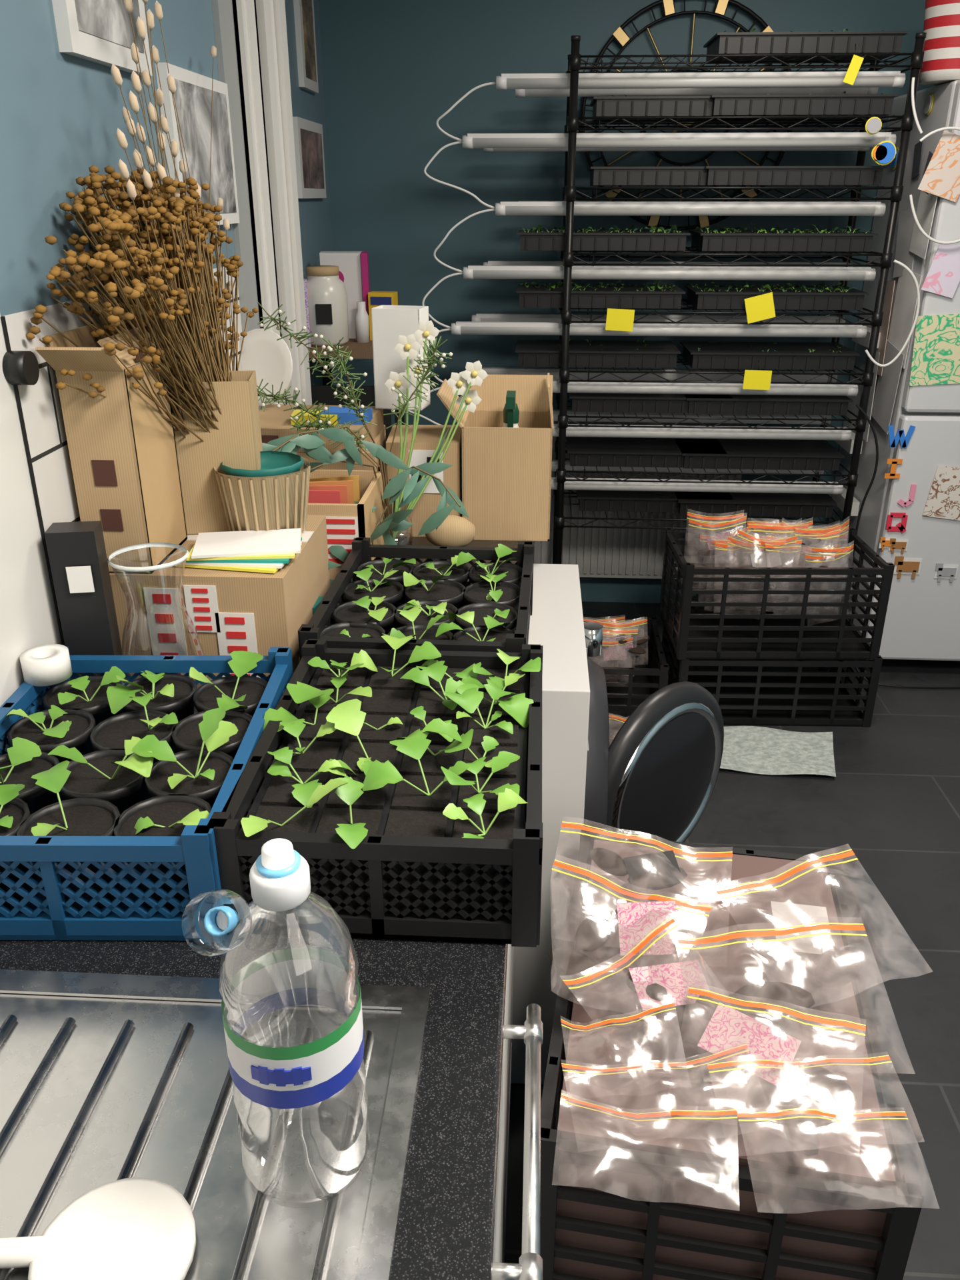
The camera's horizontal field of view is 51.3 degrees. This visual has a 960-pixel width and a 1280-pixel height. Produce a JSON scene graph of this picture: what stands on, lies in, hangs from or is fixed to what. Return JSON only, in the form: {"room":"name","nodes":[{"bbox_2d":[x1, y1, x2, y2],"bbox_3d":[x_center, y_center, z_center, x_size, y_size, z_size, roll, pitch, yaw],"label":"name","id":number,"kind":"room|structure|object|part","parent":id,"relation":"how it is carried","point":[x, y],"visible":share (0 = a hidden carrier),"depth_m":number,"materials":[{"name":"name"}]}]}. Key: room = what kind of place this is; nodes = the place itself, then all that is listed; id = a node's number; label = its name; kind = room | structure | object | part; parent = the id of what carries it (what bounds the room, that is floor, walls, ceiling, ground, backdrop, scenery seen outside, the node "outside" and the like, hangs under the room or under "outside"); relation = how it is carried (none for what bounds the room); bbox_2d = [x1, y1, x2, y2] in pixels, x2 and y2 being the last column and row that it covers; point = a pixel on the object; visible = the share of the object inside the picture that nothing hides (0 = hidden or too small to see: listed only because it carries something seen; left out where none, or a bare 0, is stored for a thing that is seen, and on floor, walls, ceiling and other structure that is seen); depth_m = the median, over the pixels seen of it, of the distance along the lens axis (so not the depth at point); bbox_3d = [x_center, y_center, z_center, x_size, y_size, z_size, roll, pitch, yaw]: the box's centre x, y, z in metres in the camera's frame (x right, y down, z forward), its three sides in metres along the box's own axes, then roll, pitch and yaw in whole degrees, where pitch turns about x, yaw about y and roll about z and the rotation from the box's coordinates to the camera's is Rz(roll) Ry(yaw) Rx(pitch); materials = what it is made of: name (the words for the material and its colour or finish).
{"room":"kitchen","nodes":[
{"label":"kitchen","id":0,"kind":"room"},
{"bbox_2d":[0,0,339,751],"bbox_3d":[-0.678,-0.203,1.279,0.243,2.450,5.620,1,24,3],"label":"wall","id":1,"kind":"structure","parent":0,"point":[61,113],"depth_m":1.27,"materials":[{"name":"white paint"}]},
{"bbox_2d":[2,350,39,385],"bbox_3d":[-0.548,-0.325,1.196,0.024,0.040,0.040,1,24,3],"label":"wall hook","id":2,"kind":"object","parent":1,"relation":"attached to","point":[20,367],"visible":1,"depth_m":1.18,"materials":[{"name":"black plastic"}]},
{"bbox_2d":[52,0,152,75],"bbox_3d":[-0.527,-0.960,1.365,0.020,0.305,0.288,1,24,3],"label":"picture frame","id":3,"kind":"object","parent":1,"relation":"attached to","point":[98,31],"visible":0.9,"depth_m":1.38,"materials":[{"name":"white wood"}]},
{"bbox_2d":[155,62,239,224],"bbox_3d":[-0.505,-0.888,1.819,0.020,0.247,0.342,1,24,3],"label":"picture frame","id":4,"kind":"object","parent":1,"relation":"attached to","point":[193,95],"visible":0.68,"depth_m":1.79,"materials":[{"name":"white"}]},
{"bbox_2d":[211,0,311,409],"bbox_3d":[-0.550,-0.681,2.352,0.222,2.450,0.440,1,24,3],"label":"trim","id":5,"kind":"structure","parent":1,"relation":"attached to","point":[251,36],"depth_m":2.15,"materials":[{"name":"grey wood"}]},
{"bbox_2d":[293,0,318,93],"bbox_3d":[-0.550,-1.909,3.163,0.020,0.300,0.214,1,24,3],"label":"picture frame","id":6,"kind":"object","parent":1,"relation":"attached to","point":[303,9],"visible":1,"depth_m":3.13,"materials":[{"name":"white"}]},
{"bbox_2d":[292,116,326,198],"bbox_3d":[-0.553,-1.564,3.260,0.020,0.227,0.378,1,24,3],"label":"picture frame","id":7,"kind":"object","parent":1,"relation":"attached to","point":[308,135],"visible":0.93,"depth_m":3.21,"materials":[{"name":"white wood"}]},
{"bbox_2d":[318,0,936,603],"bbox_3d":[0.803,-1.293,3.727,3.090,2.450,0.100,1,24,3],"label":"wall","id":8,"kind":"structure","parent":0,"point":[391,69],"depth_m":3.52,"materials":[{"name":"teal paint"}]},
{"bbox_2d":[532,421,747,579],"bbox_3d":[0.611,-0.542,3.947,0.810,0.620,0.075,1,24,3],"label":"radiator","id":9,"kind":"object","parent":8,"relation":"attached to","point":[609,553],"visible":0.2,"depth_m":3.98,"materials":[{"name":"grey metal"}]},
{"bbox_2d":[580,0,791,230],"bbox_3d":[0.707,-1.790,3.419,0.721,0.721,0.025,1,24,3],"label":"wall clock","id":10,"kind":"object","parent":8,"relation":"attached to","point":[623,38],"visible":0.41,"depth_m":3.35,"materials":[{"name":"black metal"}]},
{"bbox_2d":[504,601,959,1279],"bbox_3d":[0.356,0.868,2.009,4.200,0.100,7.000,1,24,3],"label":"floor","id":11,"kind":"structure","parent":0,"point":[893,799],"depth_m":2.59,"materials":[{"name":"tile"}]},
{"bbox_2d":[0,514,542,1279],"bbox_3d":[-0.283,0.865,0.787,0.645,0.900,3.700,1,24,3],"label":"countertop","id":12,"kind":"structure","parent":11,"relation":"on","point":[451,1224],"depth_m":0.86,"materials":[{"name":"black stone"}]},
{"bbox_2d":[44,520,126,683],"bbox_3d":[-0.520,-0.020,1.331,0.060,0.270,0.050,-3,24,-7],"label":"box","id":13,"kind":"object","parent":12,"relation":"on","point":[77,551],"visible":0.82,"depth_m":1.29,"materials":[{"name":"black cardboard"},{"name":"white paper label"}]},
{"bbox_2d":[0,646,293,942],"bbox_3d":[-0.403,0.150,1.128,0.316,0.124,0.416,0,24,0],"label":"plastic crate","id":14,"kind":"object","parent":12,"relation":"on","point":[31,917],"visible":0.36,"depth_m":0.95,"materials":[{"name":"blue plastic"}]},
{"bbox_2d":[19,644,72,686],"bbox_3d":[-0.536,0.031,1.237,0.056,0.032,0.056,1,24,3],"label":"tape roll","id":15,"kind":"object","parent":14,"relation":"on","point":[47,665],"visible":1,"depth_m":1.22,"materials":[{"name":"white"}]},
{"bbox_2d":[0,650,267,913],"bbox_3d":[-0.404,0.135,1.126,0.287,0.138,0.394,0,24,0],"label":"seedlings","id":16,"kind":"object","parent":14,"relation":"in","point":[79,765],"visible":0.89,"depth_m":1.09,"materials":[{"name":"green plant"}]},
{"bbox_2d":[107,542,207,713],"bbox_3d":[-0.434,-0.008,1.355,0.114,0.227,0.114,1,24,3],"label":"glass carafe","id":17,"kind":"object","parent":12,"relation":"on","point":[150,545],"visible":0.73,"depth_m":1.32,"materials":[{"name":"clear glass"}]},
{"bbox_2d":[0,969,429,1279],"bbox_3d":[-0.341,0.601,0.258,0.510,0.009,1.443,1,24,3],"label":"sink","id":18,"kind":"object","parent":12,"relation":"in","point":[105,1078],"visible":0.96,"depth_m":0.77,"materials":[{"name":"silver metal"}]},
{"bbox_2d":[0,1177,195,1279],"bbox_3d":[-0.299,0.407,0.671,0.214,0.018,0.106,1,24,3],"label":"spoon","id":19,"kind":"object","parent":18,"relation":"on","point":[141,1228],"visible":1,"depth_m":0.67,"materials":[{"name":"white plastic"}]},
{"bbox_2d":[182,838,369,1208],"bbox_3d":[-0.132,0.258,0.688,0.102,0.283,0.095,1,24,3],"label":"water bottle","id":20,"kind":"object","parent":18,"relation":"on","point":[311,1073],"visible":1,"depth_m":0.66,"materials":[{"name":"clear plastic"}]},
{"bbox_3d":[-0.163,0.174,0.620,0.043,0.038,0.036,1,24,3],"label":"lid","id":21,"kind":"part","parent":20,"relation":"part of","materials":[{"name":"blue"}]},
{"bbox_2d":[109,514,329,687],"bbox_3d":[-0.399,-0.068,1.552,0.273,0.178,0.300,1,24,3],"label":"cardboard box","id":22,"kind":"object","parent":12,"relation":"on","point":[229,611],"visible":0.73,"depth_m":1.41,"materials":[{"name":"brown cardboard"}]},
{"bbox_2d":[35,296,187,572],"bbox_3d":[-0.494,-0.279,1.375,0.098,0.349,0.209,1,24,3],"label":"cardboard box","id":23,"kind":"object","parent":22,"relation":"on","point":[123,451],"visible":0.79,"depth_m":1.34,"materials":[{"name":"brown cardboard"}]},
{"bbox_2d":[25,0,262,535],"bbox_3d":[-0.429,-0.567,1.551,0.203,0.736,0.806,1,24,3],"label":"flower bouquet","id":24,"kind":"object","parent":22,"relation":"on","point":[164,259],"visible":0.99,"depth_m":1.37,"materials":[{"name":"dried flowers"},{"name":"dried grass stems"},{"name":"brown paper"}]},
{"bbox_2d":[174,528,301,573],"bbox_3d":[-0.341,-0.132,1.451,0.178,0.021,0.141,1,24,3],"label":"stack","id":25,"kind":"object","parent":22,"relation":"on","point":[260,551],"visible":0.9,"depth_m":1.42,"materials":[{"name":"yellow"}]},
{"bbox_2d":[213,450,310,533],"bbox_3d":[-0.330,-0.221,1.534,0.144,0.112,0.144,1,24,3],"label":"plant pot","id":26,"kind":"object","parent":22,"relation":"on","point":[275,496],"visible":0.72,"depth_m":1.49,"materials":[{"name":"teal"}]},
{"bbox_2d":[312,596,323,615],"bbox_3d":[-0.322,-0.027,1.575,0.144,0.087,0.125,1,24,3],"label":"boxes","id":27,"kind":"object","parent":22,"relation":"in","point":[320,598],"visible":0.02,"depth_m":1.58,"materials":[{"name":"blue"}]},
{"bbox_2d":[259,404,387,517],"bbox_3d":[-0.349,-0.356,2.089,0.296,0.269,0.300,1,24,3],"label":"cardboard box","id":28,"kind":"object","parent":12,"relation":"on","point":[275,422],"visible":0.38,"depth_m":1.96,"materials":[{"name":"brown"}]},
{"bbox_2d":[240,328,292,405],"bbox_3d":[-0.461,-0.572,2.099,0.158,0.154,0.048,9,26,20],"label":"paper plates","id":29,"kind":"object","parent":28,"relation":"on","point":[271,359],"visible":0.69,"depth_m":2.10,"materials":[{"name":"white paper"}]},
{"bbox_2d":[371,305,430,410],"bbox_3d":[-0.163,-0.585,2.074,0.100,0.200,0.070,5,25,12],"label":"carton","id":30,"kind":"object","parent":28,"relation":"on","point":[389,322],"visible":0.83,"depth_m":2.04,"materials":[{"name":"white cardboard"}]},
{"bbox_2d":[307,469,385,579],"bbox_3d":[-0.271,-0.206,1.852,0.157,0.189,0.244,1,24,3],"label":"cardboard box","id":31,"kind":"object","parent":12,"relation":"on","point":[333,493],"visible":0.23,"depth_m":1.76,"materials":[{"name":"cardboard"},{"name":"white paper"},{"name":"red print"}]},
{"bbox_2d":[256,302,487,585],"bbox_3d":[-0.231,-0.329,1.755,0.583,0.489,0.414,-6,25,-13],"label":"flower arrangement","id":32,"kind":"object","parent":12,"relation":"on","point":[312,445],"visible":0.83,"depth_m":1.80,"materials":[{"name":"green plant"}]},
{"bbox_2d":[387,507,412,558],"bbox_3d":[-0.174,-0.216,1.988,0.080,0.093,0.080,1,24,3],"label":"glass jar","id":33,"kind":"object","parent":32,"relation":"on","point":[394,534],"depth_m":1.99,"materials":[{"name":"glass"}]},
{"bbox_2d":[207,639,542,947],"bbox_3d":[-0.086,0.146,1.136,0.311,0.124,0.431,1,24,3],"label":"plastic crate","id":34,"kind":"object","parent":12,"relation":"on","point":[523,855],"visible":0.54,"depth_m":0.95,"materials":[{"name":"black plastic"}]},
{"bbox_2d":[240,633,540,917],"bbox_3d":[-0.090,0.129,1.139,0.315,0.139,0.467,1,24,3],"label":"seedling tray","id":35,"kind":"object","parent":34,"relation":"in","point":[437,750],"visible":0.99,"depth_m":1.07,"materials":[{"name":"green plant"}]},
{"bbox_2d":[298,537,533,660],"bbox_3d":[-0.077,-0.032,1.537,0.306,0.124,0.406,2,24,4],"label":"plastic crate","id":36,"kind":"object","parent":12,"relation":"on","point":[362,551],"visible":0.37,"depth_m":1.53,"materials":[{"name":"black plastic"}]},
{"bbox_2d":[320,544,522,641],"bbox_3d":[-0.076,-0.039,1.533,0.286,0.124,0.372,2,24,4],"label":"seedlings","id":37,"kind":"object","parent":36,"relation":"in","point":[395,598],"visible":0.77,"depth_m":1.53,"materials":[{"name":"green plant"}]},
{"bbox_2d":[386,424,462,536],"bbox_3d":[-0.116,-0.344,2.151,0.158,0.200,0.177,1,24,3],"label":"cardboard box","id":38,"kind":"object","parent":12,"relation":"on","point":[427,437],"visible":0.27,"depth_m":2.07,"materials":[{"name":"beige cardboard"}]},
{"bbox_2d":[425,515,475,546],"bbox_3d":[-0.060,-0.219,2.028,0.103,0.072,0.072,1,24,3],"label":"crumpled paper","id":39,"kind":"object","parent":12,"relation":"on","point":[455,531],"visible":0.72,"depth_m":2.00,"materials":[{"name":"brown paper"}]},
{"bbox_2d":[436,372,553,541],"bbox_3d":[0.036,-0.393,2.117,0.233,0.316,0.197,1,24,3],"label":"cardboard box","id":40,"kind":"object","parent":12,"relation":"on","point":[507,471],"visible":0.8,"depth_m":2.06,"materials":[{"name":"brown cardboard"}]},
{"bbox_2d":[502,390,519,427],"bbox_3d":[0.064,-0.376,2.103,0.076,0.284,0.098,1,24,3],"label":"spray bottle","id":41,"kind":"object","parent":40,"relation":"in","point":[511,412],"visible":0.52,"depth_m":2.04,"materials":[{"name":"green plastic"}]},
{"bbox_3d":[0.030,0.446,0.880,0.049,0.019,0.327,1,24,3],"label":"handle","id":42,"kind":"part","parent":12,"relation":"part of","materials":[{"name":"silver metal"}]},
{"bbox_2d":[308,338,404,483],"bbox_3d":[-0.419,-0.473,3.522,0.290,1.120,0.360,1,24,3],"label":"wooden shelf unit","id":43,"kind":"object","parent":11,"relation":"on","point":[324,393],"visible":0.04,"depth_m":3.21,"materials":[{"name":"brown wood"}]},
{"bbox_2d":[303,278,311,347],"bbox_3d":[-0.555,-1.035,3.160,0.030,0.200,0.100,-3,24,-7],"label":"gift bag","id":44,"kind":"object","parent":43,"relation":"on","point":[305,279],"visible":0.14,"depth_m":3.11,"materials":[{"name":"grey paper"}]},
{"bbox_2d":[305,265,349,346],"bbox_3d":[-0.494,-1.060,3.175,0.148,0.235,0.152,1,24,3],"label":"storage jar","id":45,"kind":"object","parent":43,"relation":"on","point":[327,293],"visible":0.88,"depth_m":3.12,"materials":[{"name":"white"}]},
{"bbox_2d":[319,251,369,338],"bbox_3d":[-0.442,-1.141,3.313,0.161,0.272,0.077,1,24,3],"label":"box","id":46,"kind":"object","parent":43,"relation":"on","point":[353,266],"visible":0.33,"depth_m":3.26,"materials":[{"name":"white cardboard"}]},
{"bbox_2d":[354,301,369,342],"bbox_3d":[-0.384,-1.033,3.248,0.046,0.125,0.045,1,24,3],"label":"bottle","id":47,"kind":"object","parent":43,"relation":"on","point":[361,317],"visible":1,"depth_m":3.23,"materials":[{"name":"white ceramic"}]},
{"bbox_2d":[368,291,397,339],"bbox_3d":[-0.318,-1.067,3.293,0.085,0.150,0.053,5,24,11],"label":"box","id":48,"kind":"object","parent":43,"relation":"on","point":[375,299],"visible":0.48,"depth_m":3.25,"materials":[{"name":"yellow cardboard"}]},
{"bbox_2d":[510,564,723,1084],"bbox_3d":[0.009,0.342,2.016,0.963,0.845,0.590,1,24,3],"label":"washing machine","id":49,"kind":"object","parent":11,"relation":"on","point":[657,778],"visible":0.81,"depth_m":1.80,"materials":[{"name":"grey metal"}]},
{"bbox_3d":[0.334,0.268,1.931,0.404,0.404,0.118,-21,32,-39],"label":"door","id":50,"kind":"part","parent":49,"relation":"part of","materials":[{"name":"black glass"}]},
{"bbox_2d":[583,617,669,719],"bbox_3d":[0.430,0.096,3.360,0.346,0.212,0.406,1,24,3],"label":"plastic crate","id":51,"kind":"object","parent":11,"relation":"on","point":[634,685],"visible":0.38,"depth_m":3.34,"materials":[{"name":"black plastic"}]},
{"bbox_2d":[552,32,926,671],"bbox_3d":[0.763,-0.888,3.405,0.994,1.972,0.454,1,24,3],"label":"wire shelving rack","id":52,"kind":"object","parent":11,"relation":"on","point":[569,193],"visible":0.59,"depth_m":3.12,"materials":[{"name":"black metal"}]},
{"bbox_2d":[451,59,905,494],"bbox_3d":[0.570,-1.143,3.265,1.312,1.281,0.287,1,24,3],"label":"tubes","id":53,"kind":"object","parent":52,"relation":"attached to","point":[824,83],"visible":0.71,"depth_m":3.14,"materials":[{"name":"grey"}]},
{"bbox_2d":[408,82,495,424],"bbox_3d":[-0.122,-1.088,3.187,0.372,1.214,0.024,1,24,3],"label":"power cables","id":54,"kind":"object","parent":53,"relation":"attached to","point":[493,209],"visible":0.62,"depth_m":3.08,"materials":[{"name":"white plastic"}]},
{"bbox_2d":[515,28,908,517],"bbox_3d":[0.666,-1.139,3.256,1.090,1.433,0.300,1,24,3],"label":"trays","id":55,"kind":"object","parent":52,"relation":"on","point":[636,452],"visible":0.98,"depth_m":3.18,"materials":[{"name":"black plastic"}]},
{"bbox_2d":[605,44,863,389],"bbox_3d":[0.737,-1.242,3.012,0.685,0.956,0.014,1,24,3],"label":"trap","id":56,"kind":"object","parent":52,"relation":"attached to","point":[761,307],"visible":1,"depth_m":3.12,"materials":[{"name":"yellow paper"}]},
{"bbox_2d":[662,624,882,727],"bbox_3d":[0.945,0.092,3.331,0.626,0.242,0.366,1,24,1],"label":"plastic crate","id":57,"kind":"object","parent":11,"relation":"on","point":[799,697],"visible":0.55,"depth_m":3.20,"materials":[{"name":"black plastic"}]},
{"bbox_2d":[658,528,894,659],"bbox_3d":[0.930,-0.155,3.222,0.626,0.312,0.366,0,24,0],"label":"plastic crate","id":58,"kind":"object","parent":57,"relation":"on","point":[804,633],"visible":0.89,"depth_m":3.12,"materials":[{"name":"black plastic"}]},
{"bbox_2d":[583,512,853,681],"bbox_3d":[0.763,-0.135,3.242,0.913,0.555,0.294,1,24,3],"label":"bag","id":59,"kind":"object","parent":58,"relation":"in","point":[620,641],"visible":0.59,"depth_m":3.18,"materials":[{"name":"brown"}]},
{"bbox_2d":[720,726,835,776],"bbox_3d":[0.864,0.335,3.055,0.462,0.012,0.274,3,24,7],"label":"towel","id":60,"kind":"object","parent":11,"relation":"on","point":[753,749],"visible":0.8,"depth_m":3.06,"materials":[{"name":"fabric"}]},
{"bbox_2d":[818,80,959,660],"bbox_3d":[1.702,-0.847,3.452,0.665,1.860,0.640,1,24,3],"label":"refrigerator","id":61,"kind":"object","parent":11,"relation":"on","point":[922,622],"visible":0.52,"depth_m":3.33,"materials":[{"name":"white metal"}]},
{"bbox_2d":[862,140,937,441],"bbox_3d":[1.351,-1.098,3.251,0.024,0.950,0.438,1,24,3],"label":"papers","id":62,"kind":"object","parent":61,"relation":"attached to","point":[911,241],"visible":0.73,"depth_m":3.22,"materials":[{"name":"white paper"}]},
{"bbox_2d":[865,94,958,581],"bbox_3d":[1.373,-0.990,3.355,0.512,1.478,0.561,1,24,3],"label":"fridge magnets","id":63,"kind":"object","parent":61,"relation":"attached to","point":[885,153],"visible":0.91,"depth_m":3.29,"materials":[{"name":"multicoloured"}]},
{"bbox_3d":[1.685,-0.324,3.365,0.665,0.855,0.055,1,24,3],"label":"door","id":64,"kind":"part","parent":61,"relation":"part of","materials":[{"name":"white metal"}]},
{"bbox_3d":[1.685,-1.152,2.996,0.665,0.933,0.055,1,24,3],"label":"door","id":65,"kind":"part","parent":61,"relation":"part of","materials":[{"name":"white metal"}]},
{"bbox_2d":[909,130,959,520],"bbox_3d":[1.443,-0.924,3.077,0.337,1.152,0.008,1,24,3],"label":"drawings","id":66,"kind":"object","parent":61,"relation":"attached to","point":[936,351],"visible":1,"depth_m":3.07},
{"bbox_2d":[919,0,959,85],"bbox_3d":[1.385,-1.750,2.894,0.212,0.240,0.212,1,24,3],"label":"striped canister","id":67,"kind":"object","parent":61,"relation":"on","point":[941,59],"visible":0.88,"depth_m":2.85,"materials":[{"name":"white"}]},
{"bbox_2d":[832,77,959,688],"bbox_3d":[1.415,-0.765,3.264,0.475,1.858,0.837,-17,29,-33],"label":"power cables","id":68,"kind":"object","parent":11,"relation":"on","point":[847,445],"visible":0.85,"depth_m":3.22,"materials":[{"name":"white plastic"},{"name":"black plastic"}]},
{"bbox_3d":[0.313,0.859,1.523,0.406,0.312,0.606,4,24,9],"label":"plastic crate","id":69,"kind":"object","parent":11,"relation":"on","visible":0},
{"bbox_2d":[608,714,627,745],"bbox_3d":[0.354,0.363,2.861,0.418,0.145,0.577,1,24,3],"label":"bag","id":70,"kind":"object","parent":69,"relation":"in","point":[615,723],"visible":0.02,"depth_m":3.02,"materials":[{"name":"brown"}]},
{"bbox_2d":[540,826,924,1279],"bbox_3d":[0.313,0.583,1.400,0.406,0.312,0.606,4,24,9],"label":"plastic crate","id":71,"kind":"object","parent":69,"relation":"on","point":[903,1204],"visible":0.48,"depth_m":1.12,"materials":[{"name":"black plastic"}]},
{"bbox_2d":[547,821,907,1279],"bbox_3d":[0.331,0.542,1.336,0.488,0.412,0.681,1,24,3],"label":"bag","id":72,"kind":"object","parent":71,"relation":"in","point":[715,1017],"visible":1,"depth_m":1.19,"materials":[{"name":"clear plastic"}]}
]}

